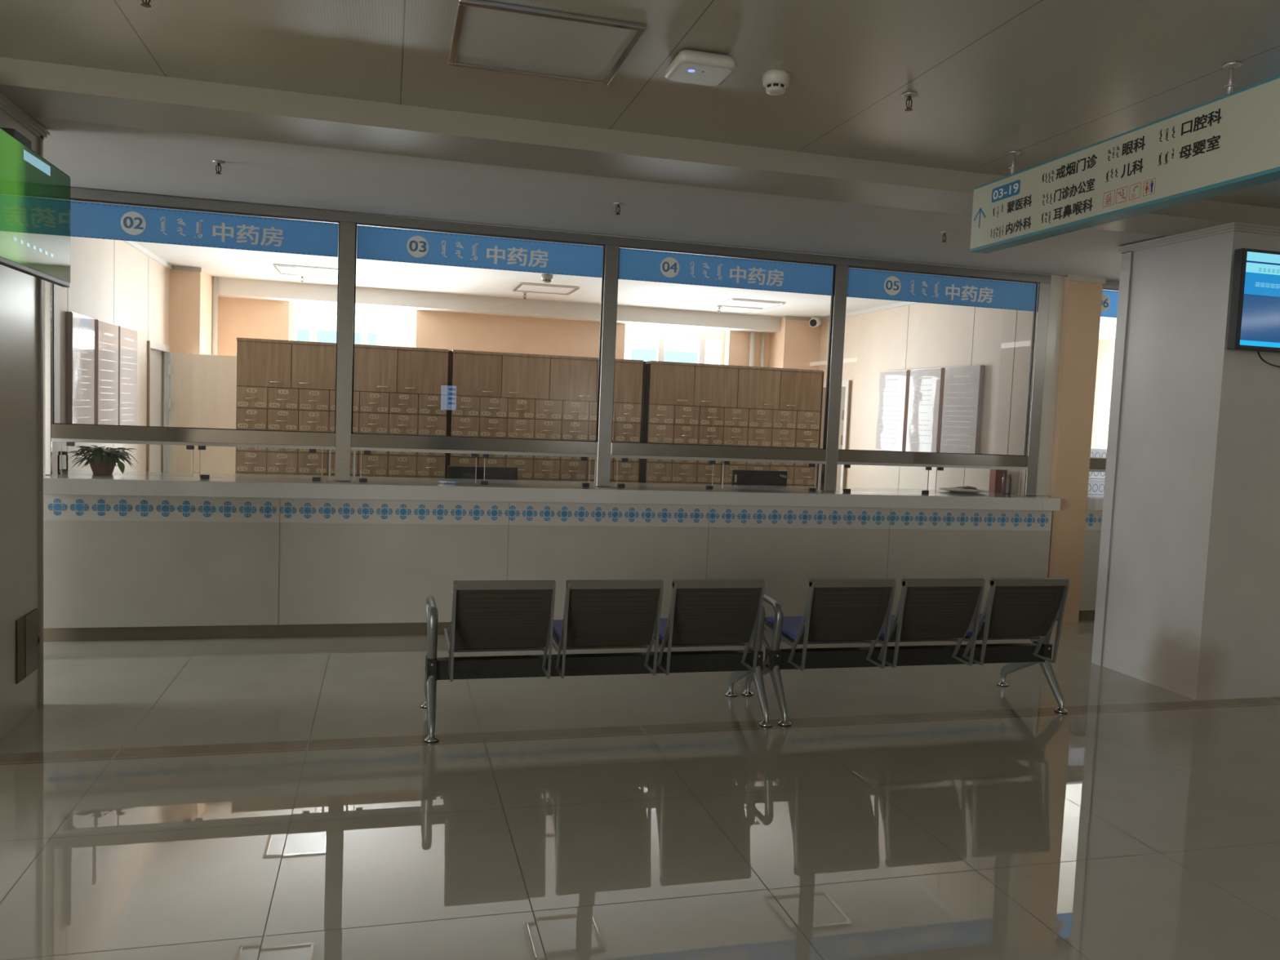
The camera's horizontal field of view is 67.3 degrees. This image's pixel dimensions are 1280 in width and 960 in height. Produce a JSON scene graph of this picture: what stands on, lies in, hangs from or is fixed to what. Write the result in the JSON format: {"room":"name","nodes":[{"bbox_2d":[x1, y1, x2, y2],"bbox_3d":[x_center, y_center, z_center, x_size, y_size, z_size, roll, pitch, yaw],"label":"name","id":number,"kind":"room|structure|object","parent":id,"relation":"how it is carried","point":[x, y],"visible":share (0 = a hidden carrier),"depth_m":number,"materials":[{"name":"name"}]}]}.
{"room":"hospital waiting area","nodes":[
{"label":"hospital waiting area","id":0,"kind":"room"},
{"bbox_2d":[0,109,38,739],"bbox_3d":[-3.289,-0.258,4.208,0.900,2.840,0.900,1,4,-15],"label":"wall","id":1,"kind":"structure","parent":0,"point":[19,291],"depth_m":4.47,"materials":[{"name":"white paint"}]},
{"bbox_2d":[0,93,49,140],"bbox_3d":[-3.232,-1.651,4.113,0.964,0.045,0.964,1,4,-15],"label":"trim","id":2,"kind":"structure","parent":1,"relation":"attached to","point":[6,105],"depth_m":4.38,"materials":[{"name":"grey"}]},
{"bbox_2d":[15,608,39,684],"bbox_3d":[-2.953,0.796,4.636,0.015,0.302,0.276,1,4,-15],"label":"cover plate","id":3,"kind":"object","parent":1,"relation":"attached to","point":[27,638],"visible":1,"depth_m":4.61,"materials":[{"name":"brown"}]},
{"bbox_2d":[0,127,70,287],"bbox_3d":[-2.701,-1.190,4.147,0.161,0.587,0.977,1,4,-15],"label":"television","id":4,"kind":"object","parent":1,"relation":"attached to","point":[35,193],"visible":1,"depth_m":4.14,"materials":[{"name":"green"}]},
{"bbox_2d":[37,135,43,706],"bbox_3d":[-2.958,-0.271,4.742,0.012,2.820,0.035,1,4,-15],"label":"trim","id":5,"kind":"structure","parent":1,"relation":"attached to","point":[40,141],"depth_m":4.75,"materials":[{"name":"grey metal"}]},
{"bbox_2d":[43,236,168,475],"bbox_3d":[-4.403,-0.573,8.183,0.201,2.840,4.500,1,4,-15],"label":"wall","id":6,"kind":"structure","parent":0,"point":[113,282],"depth_m":7.42,"materials":[{"name":"white paint"}]},
{"bbox_2d":[66,311,94,424],"bbox_3d":[-3.872,-0.729,6.651,0.040,0.820,0.500,1,4,-15],"label":"notice board","id":7,"kind":"object","parent":6,"relation":"attached to","point":[80,329],"visible":0.97,"depth_m":6.57,"materials":[{"name":"beige"}]},
{"bbox_2d":[93,319,118,425],"bbox_3d":[-4.027,-0.775,7.242,0.040,0.820,0.545,1,4,-15],"label":"notice board","id":8,"kind":"object","parent":6,"relation":"attached to","point":[106,334],"visible":0.95,"depth_m":7.18,"materials":[{"name":"beige"}]},
{"bbox_2d":[70,200,171,269],"bbox_3d":[-4.117,-1.930,7.654,0.025,0.040,3.420,1,4,-15],"label":"trim","id":9,"kind":"structure","parent":6,"relation":"attached to","point":[133,244],"depth_m":8.42,"materials":[{"name":"white paint"}]},
{"bbox_2d":[118,325,137,426],"bbox_3d":[-4.176,-0.820,7.811,0.040,0.820,0.545,1,4,-15],"label":"notice board","id":10,"kind":"object","parent":6,"relation":"attached to","point":[127,338],"visible":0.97,"depth_m":7.77,"materials":[{"name":"beige"}]},
{"bbox_2d":[149,348,162,471],"bbox_3d":[-4.604,-0.230,8.987,0.080,2.030,0.780,1,4,-15],"label":"door","id":11,"kind":"structure","parent":6,"relation":"in","point":[156,356],"depth_m":9.09,"materials":[{"name":"white plastic"}]},
{"bbox_2d":[171,265,201,271],"bbox_3d":[-4.424,-2.058,9.349,0.290,0.040,0.015,1,4,-15],"label":"trim","id":12,"kind":"structure","parent":6,"relation":"attached to","point":[173,267],"depth_m":9.35,"materials":[{"name":"grey"}]},
{"bbox_2d":[146,340,236,473],"bbox_3d":[-4.107,-0.232,9.104,0.900,2.060,0.805,1,4,-15],"label":"door","id":13,"kind":"structure","parent":6,"relation":"in","point":[200,390],"depth_m":9.39,"materials":[{"name":"beige wood"}]},
{"bbox_2d":[168,268,212,355],"bbox_3d":[-4.615,-0.701,9.932,0.280,2.840,1.000,1,4,-15],"label":"wall column","id":14,"kind":"structure","parent":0,"point":[190,292],"depth_m":9.40,"materials":[{"name":"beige paint"}]},
{"bbox_2d":[211,275,217,355],"bbox_3d":[-4.498,-0.710,10.138,0.056,2.840,0.055,1,4,-15],"label":"pipe","id":15,"kind":"object","parent":14,"relation":"attached to","point":[215,279],"visible":0.34,"depth_m":10.05,"materials":[{"name":"white"}]},
{"bbox_2d":[217,297,770,367],"bbox_3d":[-2.856,-0.705,11.067,18.300,2.840,0.300,1,4,-15],"label":"wall","id":16,"kind":"structure","parent":0,"point":[239,317],"depth_m":11.11,"materials":[{"name":"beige paint"}]},
{"bbox_2d":[290,302,416,347],"bbox_3d":[-3.277,-1.128,10.975,1.360,1.860,0.060,1,4,-15],"label":"window","id":17,"kind":"structure","parent":16,"relation":"in","point":[313,311],"depth_m":10.91,"materials":[{"name":"white plastic"}]},
{"bbox_2d":[623,325,724,364],"bbox_3d":[0.382,-1.043,11.942,1.330,1.860,0.060,1,4,-15],"label":"window","id":18,"kind":"structure","parent":16,"relation":"in","point":[661,332],"depth_m":11.91,"materials":[{"name":"white plastic"}]},
{"bbox_2d":[31,116,1166,339],"bbox_3d":[-2.009,-2.066,7.979,18.700,0.360,6.480,1,4,-15],"label":"ceiling","id":19,"kind":"structure","parent":0,"point":[95,156],"depth_m":6.10,"materials":[{"name":"white paint"}]},
{"bbox_2d":[212,160,224,174],"bbox_3d":[-2.273,-1.685,5.181,0.064,0.064,0.064,1,4,-15],"label":"sprinkler head","id":20,"kind":"object","parent":19,"relation":"attached to","point":[218,162],"visible":1,"depth_m":5.17},
{"bbox_2d":[273,263,337,278],"bbox_3d":[-3.206,-2.016,9.296,0.580,0.016,0.620,1,4,-15],"label":"recessed light","id":21,"kind":"object","parent":19,"relation":"in","point":[296,270],"visible":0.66,"depth_m":9.28,"materials":[{"name":"silver metal"}]},
{"bbox_2d":[217,277,780,333],"bbox_3d":[-1.421,-1.981,11.032,6.400,0.175,0.300,1,4,-15],"label":"ceiling beam","id":22,"kind":"structure","parent":19,"relation":"attached to","point":[227,287],"depth_m":10.83,"materials":[{"name":"white paint"}]},
{"bbox_2d":[512,282,579,295],"bbox_3d":[-0.973,-1.965,9.886,0.600,0.016,0.620,1,4,-15],"label":"recessed light","id":23,"kind":"object","parent":19,"relation":"in","point":[522,286],"visible":1,"depth_m":9.88,"materials":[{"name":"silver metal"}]},
{"bbox_2d":[516,284,574,293],"bbox_3d":[-0.973,-1.970,9.886,0.544,0.006,0.564,1,4,-15],"label":"diffuser","id":24,"kind":"object","parent":23,"relation":"attached to","point":[546,289],"depth_m":9.90,"materials":[{"name":"white plastic"}]},
{"bbox_2d":[541,274,553,283],"bbox_3d":[-0.862,-1.865,8.907,0.112,0.073,0.112,1,4,-15],"label":"smoke detector","id":25,"kind":"object","parent":19,"relation":"attached to","point":[547,278],"visible":1,"depth_m":8.87,"materials":[{"name":"grey plastic"}]},
{"bbox_2d":[613,202,623,214],"bbox_3d":[-0.132,-1.640,5.809,0.064,0.064,0.064,1,4,-15],"label":"sprinkler head","id":26,"kind":"object","parent":19,"relation":"attached to","point":[618,204],"visible":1,"depth_m":5.80},
{"bbox_2d":[713,298,785,309],"bbox_3d":[1.182,-1.915,10.456,0.600,0.016,0.620,1,4,-15],"label":"recessed light","id":27,"kind":"object","parent":19,"relation":"in","point":[737,303],"visible":1,"depth_m":10.45,"materials":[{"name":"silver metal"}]},
{"bbox_2d":[718,300,777,307],"bbox_3d":[1.183,-1.920,10.455,0.544,0.006,0.564,1,4,-15],"label":"diffuser","id":28,"kind":"object","parent":27,"relation":"attached to","point":[737,304],"depth_m":10.46,"materials":[{"name":"white plastic"}]},
{"bbox_2d":[808,316,822,327],"bbox_3d":[2.094,-1.885,11.487,0.121,0.139,0.218,4,4,23],"label":"security camera","id":29,"kind":"object","parent":19,"relation":"attached to","point":[815,322],"visible":1,"depth_m":11.41,"materials":[{"name":"white plastic"}]},
{"bbox_2d":[939,231,949,242],"bbox_3d":[1.985,-1.584,6.265,0.064,0.064,0.064,1,4,-15],"label":"sprinkler head","id":30,"kind":"object","parent":19,"relation":"attached to","point":[944,233],"visible":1,"depth_m":6.26},
{"bbox_2d":[0,620,1279,959],"bbox_3d":[0.778,1.502,2.603,15.900,0.120,18.800,1,4,-15],"label":"floor","id":31,"kind":"structure","parent":0,"point":[258,798],"depth_m":3.84,"materials":[{"name":"tile"}]},
{"bbox_2d":[235,337,452,478],"bbox_3d":[-2.688,-0.174,8.796,1.824,2.102,0.547,1,4,-15],"label":"medicine cabinet","id":32,"kind":"object","parent":31,"relation":"on","point":[285,385],"visible":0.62,"depth_m":8.51,"materials":[{"name":"brown wood"}]},
{"bbox_2d":[448,349,645,482],"bbox_3d":[-0.921,-0.134,9.262,1.824,2.102,0.547,1,4,-15],"label":"medicine cabinet","id":33,"kind":"object","parent":31,"relation":"on","point":[495,394],"visible":0.48,"depth_m":8.97,"materials":[{"name":"brown wood"}]},
{"bbox_2d":[43,493,1052,641],"bbox_3d":[-0.272,0.613,7.162,7.310,0.950,0.541,1,4,-15],"label":"counter","id":34,"kind":"object","parent":31,"relation":"on","point":[116,567],"depth_m":6.54,"materials":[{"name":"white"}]},
{"bbox_2d":[43,470,1060,511],"bbox_3d":[-0.250,0.091,7.116,7.305,0.100,0.720,1,4,-15],"label":"countertop","id":35,"kind":"structure","parent":34,"relation":"on","point":[83,482],"depth_m":6.69,"materials":[{"name":"white stone"}]},
{"bbox_2d":[57,451,68,474],"bbox_3d":[-3.711,-0.111,6.177,0.060,0.145,0.060,1,4,-15],"label":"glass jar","id":36,"kind":"object","parent":35,"relation":"on","point":[64,471],"visible":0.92,"depth_m":6.18,"materials":[{"name":"clear glass"}]},
{"bbox_2d":[67,445,137,474],"bbox_3d":[-3.536,-0.134,6.330,0.438,0.186,0.286,1,4,-15],"label":"potted plant","id":37,"kind":"object","parent":35,"relation":"on","point":[100,463],"visible":1,"depth_m":6.25,"materials":[{"name":"green plant"}]},
{"bbox_2d":[60,441,194,477],"bbox_3d":[-3.280,-0.129,6.158,0.776,0.208,0.029,1,4,-15],"label":"screen","id":38,"kind":"object","parent":35,"relation":"on","point":[68,443],"visible":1,"depth_m":6.07,"materials":[{"name":"clear glass"}]},
{"bbox_2d":[198,445,323,480],"bbox_3d":[-2.507,-0.108,6.361,0.771,0.214,0.032,1,4,-15],"label":"screen","id":39,"kind":"object","parent":35,"relation":"on","point":[200,447],"visible":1,"depth_m":6.29,"materials":[{"name":"clear glass"}]},
{"bbox_2d":[359,450,477,483],"bbox_3d":[-1.522,-0.086,6.622,0.788,0.214,0.032,1,4,-15],"label":"screen","id":40,"kind":"object","parent":35,"relation":"on","point":[366,452],"visible":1,"depth_m":6.53,"materials":[{"name":"clear glass"}]},
{"bbox_2d":[480,453,590,486],"bbox_3d":[-0.738,-0.068,6.829,0.781,0.214,0.032,1,4,-15],"label":"screen","id":41,"kind":"object","parent":35,"relation":"on","point":[484,455],"visible":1,"depth_m":6.77,"materials":[{"name":"clear glass"}]},
{"bbox_2d":[44,187,1119,495],"bbox_3d":[1.735,-0.800,7.453,11.275,1.788,0.070,1,4,-15],"label":"window frame","id":42,"kind":"structure","parent":35,"relation":"on","point":[344,441],"depth_m":6.85,"materials":[{"name":"silver metal"}]},
{"bbox_2d":[70,200,338,257],"bbox_3d":[-2.826,-1.615,6.189,1.685,0.220,0.005,1,4,-15],"label":"sign","id":43,"kind":"object","parent":42,"relation":"attached to","point":[87,220],"visible":0.98,"depth_m":6.19,"materials":[{"name":"blue plastic"}]},
{"bbox_2d":[356,225,603,277],"bbox_3d":[-1.081,-1.575,6.650,1.685,0.220,0.005,1,4,-15],"label":"sign","id":44,"kind":"object","parent":42,"relation":"attached to","point":[375,243],"visible":1,"depth_m":6.64,"materials":[{"name":"blue plastic"}]},
{"bbox_2d":[617,248,833,295],"bbox_3d":[0.658,-1.535,7.109,1.675,0.220,0.005,1,4,-15],"label":"sign","id":45,"kind":"object","parent":42,"relation":"attached to","point":[633,264],"visible":1,"depth_m":7.10,"materials":[{"name":"blue plastic"}]},
{"bbox_2d":[846,267,1035,311],"bbox_3d":[2.393,-1.495,7.568,1.675,0.220,0.005,1,4,-15],"label":"sign","id":46,"kind":"object","parent":42,"relation":"attached to","point":[861,283],"visible":1,"depth_m":7.56,"materials":[{"name":"blue plastic"}]},
{"bbox_2d":[1035,275,1065,496],"bbox_3d":[3.352,-0.761,7.863,0.138,1.788,0.011,1,4,-15],"label":"trim","id":47,"kind":"structure","parent":42,"relation":"attached to","point":[1057,283],"depth_m":7.86,"materials":[{"name":"grey metal"}]},
{"bbox_2d":[1100,289,1118,317],"bbox_3d":[4.610,-1.444,8.153,1.768,0.220,0.005,1,4,-15],"label":"sign","id":48,"kind":"object","parent":42,"relation":"attached to","point":[1109,298],"visible":0.1,"depth_m":7.96,"materials":[{"name":"blue plastic"}]},
{"bbox_2d":[616,457,715,488],"bbox_3d":[0.195,-0.046,7.075,0.746,0.214,0.032,1,4,-15],"label":"screen","id":49,"kind":"object","parent":35,"relation":"on","point":[624,460],"visible":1,"depth_m":7.00,"materials":[{"name":"clear glass"}]},
{"bbox_2d":[721,461,816,491],"bbox_3d":[0.988,-0.028,7.285,0.758,0.214,0.032,1,4,-15],"label":"screen","id":50,"kind":"object","parent":35,"relation":"on","point":[724,462],"visible":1,"depth_m":7.35,"materials":[{"name":"clear glass"}]},
{"bbox_2d":[842,464,931,493],"bbox_3d":[1.942,-0.005,7.537,0.752,0.214,0.032,1,4,-15],"label":"screen","id":51,"kind":"object","parent":35,"relation":"on","point":[928,468],"visible":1,"depth_m":7.46,"materials":[{"name":"clear glass"}]},
{"bbox_2d":[938,485,988,493],"bbox_3d":[2.695,0.077,8.002,0.400,0.049,0.400,1,4,-15],"label":"paper tray","id":52,"kind":"object","parent":35,"relation":"on","point":[966,489],"visible":1,"depth_m":7.99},
{"bbox_2d":[934,466,1020,494],"bbox_3d":[2.733,0.010,7.747,0.768,0.208,0.029,1,4,-15],"label":"screen","id":53,"kind":"object","parent":35,"relation":"on","point":[937,468],"visible":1,"depth_m":7.66,"materials":[{"name":"clear glass"}]},
{"bbox_2d":[988,469,1007,493],"bbox_3d":[3.024,0.009,8.114,0.110,0.195,0.080,1,4,-15],"label":"carton","id":54,"kind":"object","parent":35,"relation":"on","point":[996,476],"visible":0.93,"depth_m":8.08,"materials":[{"name":"red"}]},
{"bbox_2d":[1001,474,1011,494],"bbox_3d":[3.035,0.036,7.953,0.072,0.165,0.072,1,4,-15],"label":"glass jar","id":55,"kind":"object","parent":35,"relation":"on","point":[1004,476],"visible":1,"depth_m":7.97,"materials":[{"name":"clear glass"}]},
{"bbox_2d":[420,579,773,742],"bbox_3d":[-0.213,0.850,4.984,1.773,0.778,0.658,1,4,-15],"label":"bench","id":56,"kind":"object","parent":31,"relation":"on","point":[488,615],"visible":1,"depth_m":4.76,"materials":[{"name":"black paint"}]},
{"bbox_2d":[640,360,823,486],"bbox_3d":[0.882,-0.092,9.739,1.824,2.102,0.547,1,4,-15],"label":"medicine cabinet","id":57,"kind":"object","parent":31,"relation":"on","point":[685,402],"visible":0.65,"depth_m":9.43,"materials":[{"name":"brown wood"}]},
{"bbox_2d":[749,331,755,366],"bbox_3d":[1.345,-0.506,11.967,0.060,2.665,0.058,1,4,-15],"label":"pipe","id":58,"kind":"object","parent":31,"relation":"on","point":[753,333],"visible":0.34,"depth_m":11.87,"materials":[{"name":"white"}]},
{"bbox_2d":[760,332,764,367],"bbox_3d":[1.478,-0.504,12.012,0.040,2.665,0.039,1,4,-15],"label":"pipe","id":59,"kind":"object","parent":31,"relation":"on","point":[762,333],"visible":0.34,"depth_m":11.92,"materials":[{"name":"white"}]},
{"bbox_2d":[741,577,1069,726],"bbox_3d":[1.526,0.890,5.444,1.763,0.778,0.658,1,4,-15],"label":"bench","id":60,"kind":"object","parent":31,"relation":"on","point":[837,611],"visible":0.94,"depth_m":5.22,"materials":[{"name":"black paint"}]},
{"bbox_2d":[1078,509,1102,620],"bbox_3d":[5.322,0.737,8.722,3.525,0.950,0.541,1,4,-15],"label":"counter","id":61,"kind":"object","parent":31,"relation":"on","point":[1093,518],"depth_m":8.03,"materials":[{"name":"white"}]},
{"bbox_2d":[1086,495,1103,511],"bbox_3d":[5.346,0.214,8.677,3.525,0.100,0.720,1,4,-15],"label":"countertop","id":62,"kind":"structure","parent":61,"relation":"on","point":[1094,503],"depth_m":7.90,"materials":[{"name":"white stone"}]},
{"bbox_2d":[1087,480,1104,496],"bbox_3d":[4.004,0.066,8.334,0.680,0.132,0.242,1,4,-15],"label":"pack","id":63,"kind":"object","parent":62,"relation":"on","point":[1095,487],"visible":0.23,"depth_m":8.18,"materials":[{"name":"white"}]},
{"bbox_2d":[1088,471,1105,480],"bbox_3d":[4.010,-0.068,8.324,0.680,0.132,0.242,1,4,-15],"label":"pack","id":64,"kind":"object","parent":63,"relation":"on","point":[1092,475],"visible":0.12,"depth_m":8.17,"materials":[{"name":"white"}]},
{"bbox_2d":[1090,448,1106,457],"bbox_3d":[4.015,-0.203,8.315,0.680,0.132,0.242,1,4,-15],"label":"pack","id":65,"kind":"object","parent":64,"relation":"on","point":[1095,452],"visible":0.13,"depth_m":8.16,"materials":[{"name":"white"}]},
{"bbox_3d":[-0.529,0.658,7.819,6.800,0.750,0.650,1,4,-15],"label":"desk","id":66,"kind":"object","parent":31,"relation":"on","visible":0},
{"bbox_2d":[447,466,517,479],"bbox_3d":[-1.227,0.086,7.492,0.542,0.378,0.200,1,4,-15],"label":"computer monitor","id":67,"kind":"object","parent":66,"relation":"on","point":[453,472],"visible":0.36,"depth_m":7.48,"materials":[{"name":"black plastic"}]},
{"bbox_2d":[691,483,729,484],"bbox_3d":[0.586,0.172,8.006,0.330,0.285,0.120,1,4,-15],"label":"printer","id":68,"kind":"object","parent":66,"relation":"on","point":[691,483],"visible":0.14,"depth_m":7.98,"materials":[{"name":"black plastic"}]},
{"bbox_2d":[732,469,786,485],"bbox_3d":[1.010,0.123,8.082,0.485,0.407,0.200,1,4,-15],"label":"computer monitor","id":69,"kind":"object","parent":66,"relation":"on","point":[740,477],"visible":0.44,"depth_m":8.07,"materials":[{"name":"black plastic"}]},
{"bbox_2d":[0,0,1279,208],"bbox_3d":[1.786,-1.360,-0.965,15.900,0.250,11.840,1,4,-15],"label":"ceiling","id":70,"kind":"structure","parent":0,"point":[1044,81],"depth_m":3.71,"materials":[{"name":"paint"}]},
{"bbox_2d":[140,0,151,7],"bbox_3d":[-1.661,-1.628,3.231,0.064,0.064,0.064,1,4,-15],"label":"sprinkler head","id":71,"kind":"object","parent":70,"relation":"attached to","point":[146,4],"visible":1,"depth_m":3.23},
{"bbox_2d":[448,0,646,85],"bbox_3d":[-0.369,-1.624,3.596,0.650,0.016,0.630,1,4,-15],"label":"recessed light","id":72,"kind":"object","parent":70,"relation":"in","point":[491,36],"visible":1,"depth_m":3.56,"materials":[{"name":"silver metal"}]},
{"bbox_2d":[0,57,1279,236],"bbox_3d":[0.226,-1.772,4.980,15.900,0.360,0.480,1,4,-15],"label":"ceiling beam","id":73,"kind":"structure","parent":70,"relation":"attached to","point":[44,90],"depth_m":4.63,"materials":[{"name":"white paint"}]},
{"bbox_2d":[664,49,737,85],"bbox_3d":[0.231,-1.584,3.689,0.236,0.060,0.236,1,4,-15],"label":"wireless access point","id":74,"kind":"object","parent":70,"relation":"attached to","point":[689,66],"visible":1,"depth_m":3.62,"materials":[{"name":"white plastic"}]},
{"bbox_2d":[761,69,790,95],"bbox_3d":[0.539,-1.573,3.813,0.112,0.073,0.112,1,4,-15],"label":"smoke detector","id":75,"kind":"object","parent":70,"relation":"attached to","point":[775,82],"visible":1,"depth_m":3.78,"materials":[{"name":"grey plastic"}]},
{"bbox_2d":[901,92,917,111],"bbox_3d":[1.115,-1.565,3.980,0.064,0.064,0.064,1,4,-15],"label":"sprinkler head","id":76,"kind":"object","parent":70,"relation":"attached to","point":[908,95],"visible":1,"depth_m":3.97},
{"bbox_2d":[969,61,1279,253],"bbox_3d":[2.001,-1.343,4.121,0.106,0.453,1.820,1,4,-15],"label":"hanging sign","id":77,"kind":"object","parent":70,"relation":"hanging from","point":[1230,142],"visible":1,"depth_m":3.87,"materials":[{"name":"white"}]},
{"bbox_2d":[768,315,821,369],"bbox_3d":[1.864,-0.570,11.927,0.470,2.840,0.450,1,4,-15],"label":"wall column","id":78,"kind":"structure","parent":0,"point":[797,345],"depth_m":11.65,"materials":[{"name":"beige paint"}]},
{"bbox_2d":[818,283,1048,497],"bbox_3d":[2.714,-0.409,10.063,0.231,2.840,4.500,1,4,-15],"label":"wall","id":79,"kind":"structure","parent":0,"point":[920,335],"depth_m":9.12,"materials":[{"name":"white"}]},
{"bbox_2d":[784,315,811,320],"bbox_3d":[1.976,-1.948,11.607,0.480,0.040,0.015,1,4,-15],"label":"trim","id":80,"kind":"structure","parent":79,"relation":"attached to","point":[792,317],"depth_m":11.58,"materials":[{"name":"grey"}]},
{"bbox_2d":[819,380,851,487],"bbox_3d":[2.248,-0.131,11.378,0.070,2.070,0.890,1,4,-15],"label":"door","id":81,"kind":"structure","parent":79,"relation":"in","point":[846,384],"depth_m":11.05,"materials":[{"name":"white plastic"}]},
{"bbox_2d":[875,369,910,451],"bbox_3d":[2.613,-0.716,9.940,0.045,0.820,0.550,1,4,-15],"label":"notice board","id":82,"kind":"object","parent":79,"relation":"attached to","point":[894,385],"visible":0.99,"depth_m":9.89,"materials":[{"name":"beige"}]},
{"bbox_2d":[821,280,1025,321],"bbox_3d":[2.701,-1.792,9.739,0.025,0.040,3.970,1,4,-15],"label":"trim","id":83,"kind":"structure","parent":79,"relation":"attached to","point":[904,303],"depth_m":10.30,"materials":[{"name":"white paint"}]},
{"bbox_2d":[905,367,945,452],"bbox_3d":[2.770,-0.669,9.342,0.045,0.820,0.560,1,4,-15],"label":"notice board","id":84,"kind":"object","parent":79,"relation":"attached to","point":[926,396],"visible":0.97,"depth_m":9.29,"materials":[{"name":"beige"}]},
{"bbox_2d":[940,364,985,453],"bbox_3d":[2.926,-0.622,8.744,0.045,0.820,0.560,1,4,-15],"label":"notice board","id":85,"kind":"object","parent":79,"relation":"attached to","point":[963,388],"visible":0.98,"depth_m":8.69,"materials":[{"name":"beige"}]},
{"bbox_2d":[1047,276,1102,622],"bbox_3d":[3.502,-0.247,8.147,0.320,2.840,0.520,1,4,-15],"label":"wall","id":86,"kind":"structure","parent":0,"point":[1082,302],"depth_m":7.88,"materials":[{"name":"paint"}]},
{"bbox_2d":[1067,274,1106,283],"bbox_3d":[3.627,-1.629,7.794,0.350,0.045,0.015,1,4,-15],"label":"trim","id":87,"kind":"structure","parent":86,"relation":"attached to","point":[1071,277],"depth_m":7.79,"materials":[{"name":"grey"}]},
{"bbox_2d":[1090,337,1115,448],"bbox_3d":[8.401,0.194,4.604,0.200,2.840,18.600,1,4,-15],"label":"window","id":88,"kind":"structure","parent":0,"point":[1106,346],"depth_m":12.79,"materials":[{"name":"glass"}]},
{"bbox_2d":[1102,231,1279,700],"bbox_3d":[3.741,-0.108,6.251,0.900,2.840,0.880,1,4,-15],"label":"pillar","id":89,"kind":"structure","parent":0,"point":[1193,608],"depth_m":5.89,"materials":[{"name":"white paint"}]},
{"bbox_2d":[1091,250,1133,666],"bbox_3d":[3.200,-0.128,6.513,0.014,2.800,0.097,1,4,-15],"label":"trim","id":90,"kind":"structure","parent":89,"relation":"attached to","point":[1126,258],"depth_m":6.51,"materials":[{"name":"silver metal"}]},
{"bbox_2d":[1115,222,1279,253],"bbox_3d":[3.798,-1.502,6.156,0.964,0.045,0.944,1,4,-15],"label":"trim","id":91,"kind":"structure","parent":89,"relation":"attached to","point":[1233,226],"depth_m":5.80,"materials":[{"name":"grey"}]},
{"bbox_2d":[1226,248,1279,367],"bbox_3d":[3.940,-0.987,5.696,1.118,0.653,0.147,1,4,-15],"label":"screen","id":92,"kind":"object","parent":89,"relation":"attached to","point":[1254,323],"visible":1,"depth_m":5.52,"materials":[{"name":"black"}]},
{"label":"outside","id":93,"kind":"structure","parent":0,"visible":0},
{"bbox_3d":[-12.936,-1.873,49.129,120.000,0.200,78.400,1,4,-15],"label":"ground","id":94,"kind":"structure","parent":93,"visible":0},
{"bbox_2d":[295,302,719,364],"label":"window","id":95,"kind":"structure","parent":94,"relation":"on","point":[385,332],"depth_m":30.84,"materials":[{"name":"glass"}]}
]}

